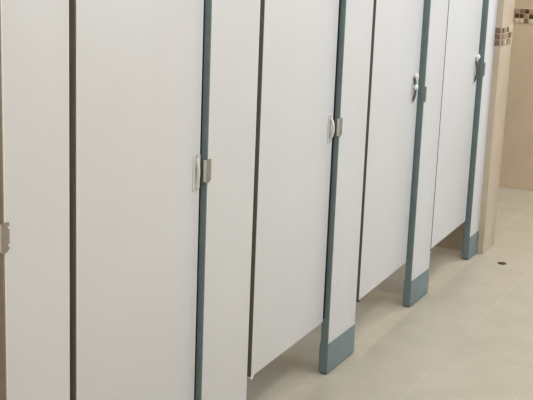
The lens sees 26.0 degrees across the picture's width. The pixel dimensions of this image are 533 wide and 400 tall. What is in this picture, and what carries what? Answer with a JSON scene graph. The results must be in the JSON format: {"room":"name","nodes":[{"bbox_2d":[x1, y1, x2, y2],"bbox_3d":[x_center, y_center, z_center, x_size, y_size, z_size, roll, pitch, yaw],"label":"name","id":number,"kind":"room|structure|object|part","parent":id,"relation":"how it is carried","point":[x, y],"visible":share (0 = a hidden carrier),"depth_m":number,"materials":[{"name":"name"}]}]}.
{"room":"public restroom","nodes":[
{"label":"public restroom","id":0,"kind":"room"},
{"bbox_2d":[246,187,532,399],"bbox_3d":[0.307,0.899,3.015,4.300,0.100,8.650,9,15,25],"label":"floor","id":1,"kind":"structure","parent":0,"point":[470,336],"depth_m":4.39,"materials":[{"name":"beige tile"}]},
{"bbox_2d":[0,0,69,399],"bbox_3d":[-1.137,-0.157,2.679,1.498,2.000,0.235,9,15,25],"label":"pilaster","id":2,"kind":"object","parent":1,"relation":"on","point":[34,34],"visible":1,"depth_m":2.37,"materials":[{"name":"white laminate"}]},
{"bbox_3d":[-0.522,0.077,2.297,0.005,0.063,0.026,9,15,25],"label":"strike plate","id":3,"kind":"part","parent":2,"relation":"part of","materials":[{"name":"grey metal"}]},
{"bbox_2d":[69,0,203,399],"bbox_3d":[-0.294,-0.143,2.736,0.033,1.644,0.570,8,15,24],"label":"door leaf","id":4,"kind":"structure","parent":2,"relation":"attached to","point":[135,66],"depth_m":2.73,"materials":[{"name":"white laminate"}]},
{"bbox_3d":[-0.182,-0.072,2.992,0.003,0.100,0.036,8,15,24],"label":"latch plate","id":5,"kind":"part","parent":4,"relation":"part of","materials":[{"name":"silver metal"}]},
{"bbox_3d":[-0.179,-0.071,2.991,0.014,0.079,0.014,8,15,24],"label":"pull handle","id":6,"kind":"part","parent":4,"relation":"part of","materials":[{"name":"silver metal"}]},
{"bbox_2d":[194,0,260,399],"bbox_3d":[-0.756,-0.321,3.425,1.498,2.000,0.289,9,15,25],"label":"pilaster","id":7,"kind":"object","parent":1,"relation":"on","point":[230,53],"visible":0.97,"depth_m":3.14,"materials":[{"name":"white laminate"}]},
{"bbox_3d":[-0.153,-0.075,3.022,0.005,0.063,0.026,9,15,25],"label":"strike plate","id":8,"kind":"part","parent":7,"relation":"part of","materials":[{"name":"grey metal"}]},
{"bbox_2d":[247,0,338,378],"bbox_3d":[0.102,-0.313,3.510,0.039,1.644,0.573,8,15,24],"label":"door leaf","id":9,"kind":"structure","parent":7,"relation":"attached to","point":[295,126],"depth_m":3.52,"materials":[{"name":"white laminate"}]},
{"bbox_3d":[0.207,-0.233,3.764,0.003,0.096,0.036,8,15,24],"label":"latch plate","id":10,"kind":"part","parent":9,"relation":"part of","materials":[{"name":"silver metal"}]},
{"bbox_3d":[0.213,-0.233,3.761,0.020,0.078,0.014,8,15,24],"label":"pull handle","id":11,"kind":"part","parent":9,"relation":"part of","materials":[{"name":"silver metal"}]},
{"bbox_2d":[318,0,373,373],"bbox_3d":[-0.367,-0.489,4.188,1.498,2.000,0.256,9,15,25],"label":"pilaster","id":12,"kind":"object","parent":1,"relation":"on","point":[355,17],"visible":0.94,"depth_m":3.93,"materials":[{"name":"white laminate"}]},
{"bbox_3d":[0.243,-0.238,3.800,0.005,0.063,0.026,9,15,25],"label":"strike plate","id":13,"kind":"part","parent":12,"relation":"part of","materials":[{"name":"grey metal"}]},
{"bbox_2d":[356,0,423,302],"bbox_3d":[0.481,-0.477,4.256,0.041,1.644,0.567,8,15,23],"label":"door leaf","id":14,"kind":"structure","parent":12,"relation":"attached to","point":[396,24],"depth_m":4.28,"materials":[{"name":"white laminate"}]},
{"bbox_3d":[0.568,-0.428,4.463,0.003,0.116,0.036,8,15,23],"label":"latch plate","id":15,"kind":"part","parent":14,"relation":"part of","materials":[{"name":"silver metal"}]},
{"bbox_3d":[0.572,-0.428,4.461,0.018,0.096,0.014,8,15,23],"label":"pull handle","id":16,"kind":"part","parent":14,"relation":"part of","materials":[{"name":"grey metal"}]},
{"bbox_2d":[402,0,448,306],"bbox_3d":[0.011,-0.652,4.930,1.498,2.000,0.229,9,15,25],"label":"pilaster","id":17,"kind":"object","parent":1,"relation":"on","point":[435,12],"visible":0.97,"depth_m":4.67,"materials":[{"name":"white laminate"}]},
{"bbox_3d":[0.627,-0.416,4.548,0.005,0.063,0.011,9,15,25],"label":"strike plate","id":18,"kind":"part","parent":17,"relation":"part of","materials":[{"name":"grey metal"}]},
{"bbox_2d":[430,0,482,250],"bbox_3d":[0.846,-0.634,4.969,0.041,1.644,0.564,8,15,23],"label":"door leaf","id":19,"kind":"structure","parent":17,"relation":"attached to","point":[462,55],"depth_m":5.01,"materials":[{"name":"white laminate"}]},
{"bbox_3d":[0.938,-0.582,5.194,0.003,0.120,0.036,8,15,23],"label":"latch plate","id":20,"kind":"part","parent":19,"relation":"part of","materials":[{"name":"silver metal"}]},
{"bbox_3d":[0.943,-0.581,5.191,0.018,0.100,0.014,8,15,23],"label":"pull handle","id":21,"kind":"part","parent":19,"relation":"part of","materials":[{"name":"grey metal"}]},
{"bbox_2d":[462,0,497,259],"bbox_3d":[1.012,-0.702,5.301,0.040,2.000,0.150,9,15,25],"label":"pilaster","id":22,"kind":"object","parent":1,"relation":"on","point":[489,7],"visible":1,"depth_m":5.36,"materials":[{"name":"white laminate"}]},
{"bbox_2d":[435,0,514,253],"bbox_3d":[0.459,-1.174,5.678,1.533,2.700,0.203,9,15,25],"label":"wall","id":23,"kind":"structure","parent":0,"point":[502,42],"depth_m":5.50,"materials":[{"name":"beige tile"}]},
{"bbox_2d":[499,0,532,191],"bbox_3d":[2.267,-1.283,6.424,4.300,2.700,0.103,9,15,25],"label":"wall","id":24,"kind":"structure","parent":0,"point":[516,171],"depth_m":6.91,"materials":[{"name":"beige tile"}]}
]}

